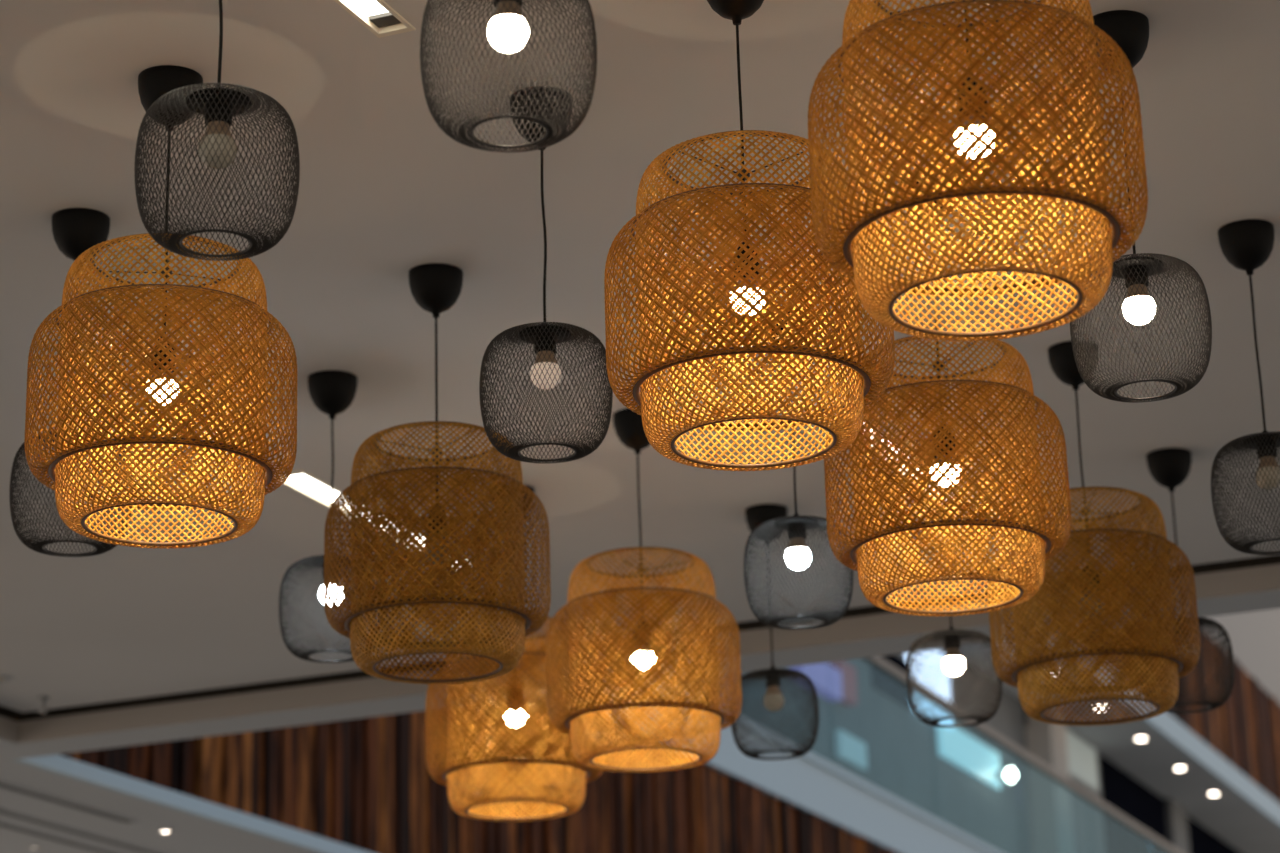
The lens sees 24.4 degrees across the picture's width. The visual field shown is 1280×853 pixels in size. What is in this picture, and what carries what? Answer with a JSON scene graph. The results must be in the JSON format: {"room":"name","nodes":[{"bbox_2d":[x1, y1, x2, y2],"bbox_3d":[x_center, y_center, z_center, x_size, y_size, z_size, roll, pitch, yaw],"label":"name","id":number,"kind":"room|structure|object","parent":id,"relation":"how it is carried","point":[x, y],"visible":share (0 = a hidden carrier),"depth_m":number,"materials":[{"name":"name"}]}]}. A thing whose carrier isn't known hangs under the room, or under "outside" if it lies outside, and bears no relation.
{"room":"shopping mall","nodes":[
{"label":"shopping mall","id":0,"kind":"room"},
{"bbox_2d":[58,697,896,852],"bbox_3d":[0.064,2.427,17.381,0.075,1.209,13.002,-9,-19,21],"label":"wall","id":1,"kind":"structure","parent":0,"point":[366,784],"depth_m":14.59,"materials":[{"name":"brown wood"}]},
{"bbox_2d":[12,754,370,852],"bbox_3d":[4.650,6.239,27.526,0.040,0.065,36.510,-9,-19,21],"label":"trim","id":2,"kind":"structure","parent":1,"relation":"attached to","point":[57,764],"depth_m":12.52,"materials":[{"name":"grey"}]},
{"bbox_2d":[585,683,985,852],"bbox_3d":[4.590,4.898,27.968,0.110,0.340,36.510,-9,-19,21],"label":"trim","id":3,"kind":"structure","parent":1,"relation":"attached to","point":[798,781],"depth_m":20.39,"materials":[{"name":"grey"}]},
{"bbox_2d":[663,656,1181,852],"bbox_3d":[4.576,4.188,28.029,0.070,1.050,36.000,-9,-19,21],"label":"glass balustrade","id":4,"kind":"object","parent":3,"relation":"on","point":[878,662],"visible":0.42,"depth_m":23.30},
{"bbox_2d":[0,0,1279,712],"bbox_3d":[2.793,-2.732,0.267,18.270,0.350,17.140,-9,-19,21],"label":"ceiling","id":5,"kind":"structure","parent":0,"point":[384,192],"depth_m":6.73,"materials":[{"name":"white paint"}]},
{"bbox_2d":[0,675,9,682],"bbox_3d":[-2.284,0.895,10.514,0.098,0.010,0.098,-9,-19,21],"label":"recessed light","id":6,"kind":"object","parent":5,"relation":"in","point":[3,679],"visible":1,"depth_m":10.52,"materials":[{"name":"grey"}]},
{"bbox_2d":[37,696,48,712],"bbox_3d":[-2.180,1.016,10.817,0.044,0.056,0.044,-9,-19,21],"label":"sprinkler head","id":7,"kind":"object","parent":5,"relation":"attached to","point":[42,698],"visible":1,"depth_m":10.81},
{"bbox_2d":[9,208,132,556],"bbox_3d":[-1.204,-0.098,6.319,0.257,0.744,0.257,-8,-19,20],"label":"pendant lamp","id":8,"kind":"object","parent":5,"relation":"hanging from","point":[75,231],"visible":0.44,"depth_m":6.30,"materials":[{"name":"black metal"}]},
{"bbox_2d":[24,65,297,548],"bbox_3d":[-0.901,-0.246,5.623,0.502,0.904,0.502,4,-19,-16],"label":"pendant lamp","id":9,"kind":"object","parent":5,"relation":"hanging from","point":[160,384],"visible":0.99,"depth_m":5.42,"materials":[{"name":"orange wicker"}]},
{"bbox_2d":[151,336,175,371],"bbox_3d":[-0.898,-0.137,5.587,0.046,0.072,0.046,4,-19,-16],"label":"socket","id":10,"kind":"object","parent":9,"relation":"attached to","point":[160,351],"depth_m":5.57,"materials":[{"name":"black plastic"}]},
{"bbox_2d":[134,0,299,260],"bbox_3d":[-0.670,-0.632,4.723,0.257,0.733,0.257,2,-18,-11],"label":"pendant lamp","id":11,"kind":"object","parent":5,"relation":"hanging from","point":[218,149],"visible":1,"depth_m":4.62,"materials":[{"name":"black metal"}]},
{"bbox_2d":[205,99,231,126],"bbox_3d":[-0.666,-0.493,4.679,0.043,0.037,0.043,2,-18,-11],"label":"socket","id":12,"kind":"object","parent":11,"relation":"attached to","point":[207,105],"depth_m":4.66,"materials":[{"name":"black plastic"}]},
{"bbox_2d":[279,370,379,662],"bbox_3d":[-0.768,0.222,7.382,0.257,0.723,0.257,-9,-19,21],"label":"pendant lamp","id":13,"kind":"object","parent":5,"relation":"hanging from","point":[332,392],"visible":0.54,"depth_m":7.38,"materials":[{"name":"black metal"}]},
{"bbox_2d":[334,0,415,37],"bbox_3d":[-0.818,-1.024,4.782,0.078,0.064,1.854,-9,-19,21],"label":"recessed light","id":14,"kind":"object","parent":5,"relation":"in","point":[377,16],"visible":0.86,"depth_m":5.54,"materials":[{"name":"beige plastic"}]},
{"bbox_2d":[349,0,388,15],"bbox_3d":[-0.817,-1.012,4.778,0.058,0.008,1.730,-9,-19,21],"label":"diffuser","id":15,"kind":"object","parent":14,"relation":"attached to","point":[356,7],"depth_m":5.51,"materials":[{"name":"white plastic"}]},
{"bbox_2d":[274,470,477,574],"bbox_3d":[-0.751,0.269,8.803,0.106,0.064,1.234,-9,-19,21],"label":"recessed light","id":16,"kind":"object","parent":5,"relation":"in","point":[301,481],"visible":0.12,"depth_m":8.43,"materials":[{"name":"beige"}]},
{"bbox_2d":[324,263,550,683],"bbox_3d":[-0.457,0.090,6.661,0.502,0.930,0.502,10,-21,-32],"label":"pendant lamp","id":17,"kind":"object","parent":5,"relation":"hanging from","point":[435,287],"visible":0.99,"depth_m":6.46,"materials":[{"name":"brown wicker"}]},
{"bbox_2d":[427,505,447,537],"bbox_3d":[-0.453,0.211,6.622,0.046,0.072,0.046,-18,-24,42],"label":"socket","id":18,"kind":"object","parent":17,"relation":"attached to","point":[433,520],"depth_m":6.60,"materials":[{"name":"black plastic"}]},
{"bbox_2d":[420,0,596,152],"bbox_3d":[-0.197,-0.764,4.375,0.257,0.719,0.257,15,-24,-41],"label":"pendant lamp","id":19,"kind":"object","parent":5,"relation":"hanging from","point":[508,31],"visible":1,"depth_m":4.26,"materials":[{"name":"black metal"}]},
{"bbox_2d":[493,0,522,6],"bbox_3d":[-0.193,-0.632,4.333,0.043,0.037,0.043,-15,-22,36],"label":"socket","id":20,"kind":"object","parent":19,"relation":"attached to","point":[500,4],"depth_m":4.31,"materials":[{"name":"black plastic"}]},
{"bbox_2d":[426,484,605,821],"bbox_3d":[-0.352,0.622,8.329,0.502,0.927,0.502,-3,-18,4],"label":"pendant lamp","id":21,"kind":"object","parent":5,"relation":"hanging from","point":[517,712],"visible":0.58,"depth_m":8.09,"materials":[{"name":"orange wicker"}]},
{"bbox_2d":[507,679,523,703],"bbox_3d":[-0.349,0.743,8.290,0.046,0.072,0.046,14,-23,-39],"label":"socket","id":22,"kind":"object","parent":21,"relation":"attached to","point":[515,693],"depth_m":8.27,"materials":[{"name":"black plastic"}]},
{"bbox_2d":[479,86,612,463],"bbox_3d":[-0.187,-0.300,5.784,0.257,0.739,0.257,1,-18,-7],"label":"pendant lamp","id":23,"kind":"object","parent":5,"relation":"hanging from","point":[546,373],"visible":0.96,"depth_m":5.70,"materials":[{"name":"black metal"}]},
{"bbox_2d":[534,332,555,354],"bbox_3d":[-0.183,-0.159,5.738,0.043,0.037,0.043,1,-18,-7],"label":"socket","id":24,"kind":"object","parent":23,"relation":"attached to","point":[539,334],"depth_m":5.72,"materials":[{"name":"black plastic"}]},
{"bbox_2d":[0,554,1279,720],"bbox_3d":[2.768,-2.702,0.332,18.372,0.345,17.252,-9,-19,21],"label":"trim","id":25,"kind":"structure","parent":5,"relation":"attached to","point":[5,712],"depth_m":10.73,"materials":[{"name":"grey metal"}]},
{"bbox_2d":[546,408,741,771],"bbox_3d":[0.003,0.410,7.699,0.502,0.928,0.502,-15,-22,35],"label":"pendant lamp","id":26,"kind":"object","parent":5,"relation":"hanging from","point":[628,426],"visible":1,"depth_m":7.50,"materials":[{"name":"orange wicker"}]},
{"bbox_2d":[634,619,651,644],"bbox_3d":[0.007,0.531,7.660,0.046,0.072,0.046,-3,-18,4],"label":"socket","id":27,"kind":"object","parent":26,"relation":"attached to","point":[639,619],"depth_m":7.64,"materials":[{"name":"black plastic"}]},
{"bbox_2d":[604,0,894,470],"bbox_3d":[0.184,-0.399,5.240,0.502,0.904,0.502,-4,-18,9],"label":"pendant lamp","id":28,"kind":"object","parent":5,"relation":"hanging from","point":[748,302],"visible":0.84,"depth_m":5.03,"materials":[{"name":"orange wicker"}]},
{"bbox_2d":[733,242,759,277],"bbox_3d":[0.187,-0.290,5.205,0.046,0.072,0.046,-10,-20,26],"label":"socket","id":29,"kind":"object","parent":28,"relation":"attached to","point":[743,243],"depth_m":5.19,"materials":[{"name":"black plastic"}]},
{"bbox_2d":[730,504,818,759],"bbox_3d":[0.382,0.595,8.619,0.257,0.736,0.257,10,-21,-33],"label":"pendant lamp","id":30,"kind":"object","parent":5,"relation":"hanging from","point":[773,701],"visible":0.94,"depth_m":8.53,"materials":[{"name":"black metal"}]},
{"bbox_2d":[766,673,780,686],"bbox_3d":[0.385,0.736,8.574,0.043,0.037,0.043,10,-21,-33],"label":"socket","id":31,"kind":"object","parent":30,"relation":"attached to","point":[777,675],"depth_m":8.56,"materials":[{"name":"black plastic"}]},
{"bbox_2d":[744,307,853,629],"bbox_3d":[0.365,0.095,7.017,0.257,0.764,0.257,6,-19,-21],"label":"pendant lamp","id":32,"kind":"object","parent":5,"relation":"hanging from","point":[797,555],"visible":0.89,"depth_m":6.90,"materials":[{"name":"black metal"}]},
{"bbox_2d":[787,522,805,539],"bbox_3d":[0.369,0.248,6.967,0.043,0.037,0.043,9,-20,-29],"label":"socket","id":33,"kind":"object","parent":32,"relation":"attached to","point":[788,523],"depth_m":6.95,"materials":[{"name":"black plastic"}]},
{"bbox_2d":[864,423,955,507],"bbox_3d":[0.756,0.086,8.362,0.078,0.064,0.944,-9,-19,21],"label":"recessed light","id":34,"kind":"object","parent":5,"relation":"in","point":[864,423],"visible":0.02,"depth_m":8.31,"materials":[{"name":"beige"}]},
{"bbox_2d":[824,173,1070,616],"bbox_3d":[0.629,-0.090,6.204,0.502,0.925,0.502,-12,-21,30],"label":"pendant lamp","id":35,"kind":"object","parent":5,"relation":"hanging from","point":[942,447],"visible":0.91,"depth_m":5.99,"materials":[{"name":"orange wicker"}]},
{"bbox_2d":[933,424,955,457],"bbox_3d":[0.632,0.029,6.165,0.046,0.072,0.046,-10,-20,24],"label":"socket","id":36,"kind":"object","parent":35,"relation":"attached to","point":[946,445],"depth_m":6.14,"materials":[{"name":"black plastic"}]},
{"bbox_2d":[906,445,1002,727],"bbox_3d":[0.841,0.426,8.070,0.257,0.775,0.257,-7,-19,17],"label":"pendant lamp","id":37,"kind":"object","parent":5,"relation":"hanging from","point":[953,664],"visible":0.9,"depth_m":7.95,"materials":[{"name":"black metal"}]},
{"bbox_2d":[944,634,960,649],"bbox_3d":[0.845,0.585,8.018,0.043,0.037,0.043,-5,-18,9],"label":"socket","id":38,"kind":"object","parent":37,"relation":"attached to","point":[955,636],"depth_m":8.00,"materials":[{"name":"black plastic"}]},
{"bbox_2d":[808,0,1147,340],"bbox_3d":[0.501,-0.621,4.545,0.502,0.926,0.502,13,-23,-38],"label":"pendant lamp","id":39,"kind":"object","parent":5,"relation":"hanging from","point":[976,136],"visible":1,"depth_m":4.32,"materials":[{"name":"orange wicker"}]},
{"bbox_2d":[957,77,987,121],"bbox_3d":[0.504,-0.501,4.506,0.046,0.072,0.046,6,-20,-23],"label":"socket","id":40,"kind":"object","parent":39,"relation":"attached to","point":[974,83],"depth_m":4.49,"materials":[{"name":"black plastic"}]},
{"bbox_2d":[988,341,1199,725],"bbox_3d":[1.097,0.247,7.284,0.502,0.929,0.502,0,-18,-5],"label":"pendant lamp","id":41,"kind":"object","parent":5,"relation":"hanging from","point":[1096,604],"visible":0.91,"depth_m":7.07,"materials":[{"name":"brown wicker"}]},
{"bbox_2d":[1080,562,1099,592],"bbox_3d":[1.101,0.368,7.245,0.046,0.072,0.046,0,-18,-5],"label":"socket","id":42,"kind":"object","parent":41,"relation":"attached to","point":[1084,570],"depth_m":7.22,"materials":[{"name":"black plastic"}]},
{"bbox_2d":[1070,10,1211,402],"bbox_3d":[0.915,-0.415,5.526,0.257,0.736,0.257,-17,-24,40],"label":"pendant lamp","id":43,"kind":"object","parent":5,"relation":"hanging from","point":[1129,29],"visible":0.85,"depth_m":5.44,"materials":[{"name":"black metal"}]},
{"bbox_2d":[1124,265,1148,288],"bbox_3d":[0.919,-0.275,5.481,0.043,0.037,0.043,-17,-24,40],"label":"socket","id":44,"kind":"object","parent":43,"relation":"attached to","point":[1130,266],"depth_m":5.46,"materials":[{"name":"black plastic"}]},
{"bbox_2d":[1139,448,1233,713],"bbox_3d":[1.492,0.424,8.197,0.257,0.727,0.257,8,-20,-27],"label":"pendant lamp","id":45,"kind":"object","parent":5,"relation":"hanging from","point":[1169,467],"visible":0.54,"depth_m":8.19,"materials":[{"name":"black metal"}]},
{"bbox_2d":[1211,219,1279,554],"bbox_3d":[1.375,-0.091,6.563,0.257,0.742,0.257,8,-20,-27],"label":"pendant lamp","id":46,"kind":"object","parent":5,"relation":"hanging from","point":[1247,244],"visible":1,"depth_m":6.53,"materials":[{"name":"black metal"}]},
{"bbox_2d":[1256,440,1276,459],"bbox_3d":[1.379,0.052,6.517,0.043,0.037,0.043,8,-20,-27],"label":"socket","id":47,"kind":"object","parent":46,"relation":"attached to","point":[1273,447],"depth_m":6.50,"materials":[{"name":"black plastic"}]},
{"bbox_2d":[0,590,1279,852],"bbox_3d":[6.823,2.668,17.748,25.000,0.755,54.000,-9,-19,21],"label":"ceiling","id":48,"kind":"structure","parent":0,"point":[190,833],"depth_m":11.64,"materials":[{"name":"grey paint"}]},
{"bbox_2d":[27,846,40,849],"bbox_3d":[-2.713,1.887,13.268,0.062,0.010,0.062,-9,-19,21],"label":"recessed light","id":49,"kind":"object","parent":48,"relation":"in","point":[28,847],"visible":1,"depth_m":13.26,"materials":[{"name":"grey"}]},
{"bbox_2d":[0,821,115,852],"bbox_3d":[-2.606,1.804,13.020,0.063,0.006,3.100,-9,-19,21],"label":"ceiling vent","id":50,"kind":"object","parent":48,"relation":"in","point":[2,824],"visible":1,"depth_m":13.05,"materials":[{"name":"grey metal"}]},
{"bbox_2d":[0,781,137,823],"bbox_3d":[-2.486,1.492,12.064,0.066,0.006,1.540,-9,-19,21],"label":"ceiling vent","id":51,"kind":"object","parent":48,"relation":"in","point":[3,785],"visible":1,"depth_m":12.28,"materials":[{"name":"grey metal"}]},
{"bbox_2d":[0,808,159,852],"bbox_3d":[-2.449,1.780,12.958,0.062,0.006,3.100,-9,-19,21],"label":"ceiling vent","id":52,"kind":"object","parent":48,"relation":"in","point":[4,812],"visible":1,"depth_m":12.91,"materials":[{"name":"grey metal"}]},
{"bbox_2d":[158,829,171,833],"bbox_3d":[-2.078,1.772,12.968,0.062,0.010,0.062,-9,-19,21],"label":"recessed light","id":53,"kind":"object","parent":48,"relation":"in","point":[164,831],"visible":1,"depth_m":12.97,"materials":[{"name":"grey"}]},
{"bbox_2d":[0,564,1279,742],"bbox_3d":[2.773,-2.499,0.267,18.372,0.081,17.252,-9,-19,21],"label":"ceiling beam","id":54,"kind":"structure","parent":48,"relation":"attached to","point":[1260,578],"depth_m":10.62,"materials":[{"name":"grey paint"}]},
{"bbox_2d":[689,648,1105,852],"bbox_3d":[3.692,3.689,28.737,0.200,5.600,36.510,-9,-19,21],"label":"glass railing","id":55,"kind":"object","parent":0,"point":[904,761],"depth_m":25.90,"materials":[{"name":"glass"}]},
{"bbox_2d":[790,661,857,705],"bbox_3d":[1.449,1.935,23.261,0.100,0.340,1.350,-9,-19,21],"label":"shop sign","id":56,"kind":"object","parent":55,"relation":"attached to","point":[837,680],"visible":0.71,"depth_m":23.33,"materials":[{"name":"purple"}]},
{"bbox_2d":[835,729,867,769],"bbox_3d":[1.696,2.593,23.743,0.040,0.210,0.650,-9,-19,21],"label":"window","id":57,"kind":"structure","parent":55,"relation":"in","point":[850,749],"depth_m":23.68,"materials":[{"name":"blue glass"}]},
{"bbox_2d":[871,654,912,710],"bbox_3d":[2.134,2.107,25.064,0.030,0.400,1.050,-9,-19,21],"label":"window","id":58,"kind":"structure","parent":55,"relation":"in","point":[881,681],"depth_m":25.01,"materials":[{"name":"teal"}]},
{"bbox_2d":[906,649,952,729],"bbox_3d":[2.541,2.241,26.036,0.040,0.680,1.150,-9,-19,21],"label":"window","id":59,"kind":"structure","parent":55,"relation":"in","point":[937,653],"depth_m":26.09,"materials":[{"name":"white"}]},
{"bbox_2d":[937,721,1001,788],"bbox_3d":[2.997,2.979,26.912,0.040,0.330,1.850,-9,-19,21],"label":"window","id":60,"kind":"structure","parent":55,"relation":"in","point":[956,746],"depth_m":26.83,"materials":[{"name":"teal glass"}]},
{"bbox_2d":[996,767,1016,781],"bbox_3d":[3.396,3.247,27.568,0.225,0.140,0.110,-9,-19,21],"label":"wall spotlight","id":61,"kind":"object","parent":55,"relation":"attached to","point":[1010,774],"visible":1,"depth_m":27.53,"materials":[{"name":"silver metal"}]},
{"bbox_2d":[1024,700,1074,852],"bbox_3d":[4.032,4.297,28.745,0.250,3.230,0.600,-9,-19,21],"label":"trim","id":62,"kind":"structure","parent":55,"relation":"attached to","point":[1051,811],"depth_m":28.78,"materials":[{"name":"grey paint"}]},
{"bbox_2d":[1066,727,1098,794],"bbox_3d":[4.482,3.414,30.462,0.071,0.500,1.550,-9,-19,21],"label":"wall panel","id":63,"kind":"object","parent":55,"relation":"attached to","point":[1082,760],"visible":0.61,"depth_m":30.56,"materials":[{"name":"silver metal"}]},
{"bbox_2d":[1099,755,1167,852],"bbox_3d":[5.517,5.389,32.410,0.030,3.120,2.900,-9,-19,21],"label":"window","id":64,"kind":"structure","parent":55,"relation":"in","point":[1121,791],"depth_m":32.43,"materials":[{"name":"black glass"}]},
{"bbox_2d":[1164,798,1189,852],"bbox_3d":[6.266,5.932,34.013,0.100,3.230,0.800,-9,-19,21],"label":"trim","id":65,"kind":"structure","parent":55,"relation":"attached to","point":[1176,814],"depth_m":34.25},
{"bbox_2d":[1187,815,1240,852],"bbox_3d":[8.440,7.451,39.059,0.030,3.120,10.600,-9,-19,21],"label":"window","id":66,"kind":"structure","parent":55,"relation":"in","point":[1201,840],"depth_m":35.86,"materials":[{"name":"black glass"}]},
{"bbox_2d":[959,641,1279,852],"bbox_3d":[4.140,2.507,28.907,0.840,0.270,36.510,-9,-19,21],"label":"ceiling","id":67,"kind":"structure","parent":0,"point":[1152,761],"depth_m":32.91,"materials":[{"name":"grey paint"}]},
{"bbox_2d":[1134,737,1147,740],"bbox_3d":[5.222,3.256,30.873,0.154,0.010,0.154,-9,-19,21],"label":"recessed light","id":68,"kind":"object","parent":67,"relation":"in","point":[1137,738],"visible":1,"depth_m":30.87,"materials":[{"name":"grey"}]},
{"bbox_2d":[1173,767,1186,769],"bbox_3d":[5.918,3.747,32.459,0.154,0.010,0.154,-9,-19,21],"label":"recessed light","id":69,"kind":"object","parent":67,"relation":"in","point":[1175,768],"visible":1,"depth_m":32.46,"materials":[{"name":"grey"}]},
{"bbox_2d":[1207,792,1219,795],"bbox_3d":[6.576,4.211,33.956,0.154,0.010,0.154,-9,-19,21],"label":"recessed light","id":70,"kind":"object","parent":67,"relation":"in","point":[1213,793],"visible":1,"depth_m":33.94,"materials":[{"name":"grey"}]},
{"bbox_2d":[1087,608,1279,803],"bbox_3d":[4.381,-0.287,29.667,0.225,5.500,36.510,-9,-19,21],"label":"wall","id":71,"kind":"structure","parent":0,"point":[1245,730],"depth_m":35.36,"materials":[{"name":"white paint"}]},
{"bbox_2d":[1044,635,1279,826],"bbox_3d":[4.546,2.445,28.748,0.040,0.270,36.510,-9,-19,21],"label":"trim","id":72,"kind":"structure","parent":71,"relation":"attached to","point":[1165,723],"depth_m":32.67,"materials":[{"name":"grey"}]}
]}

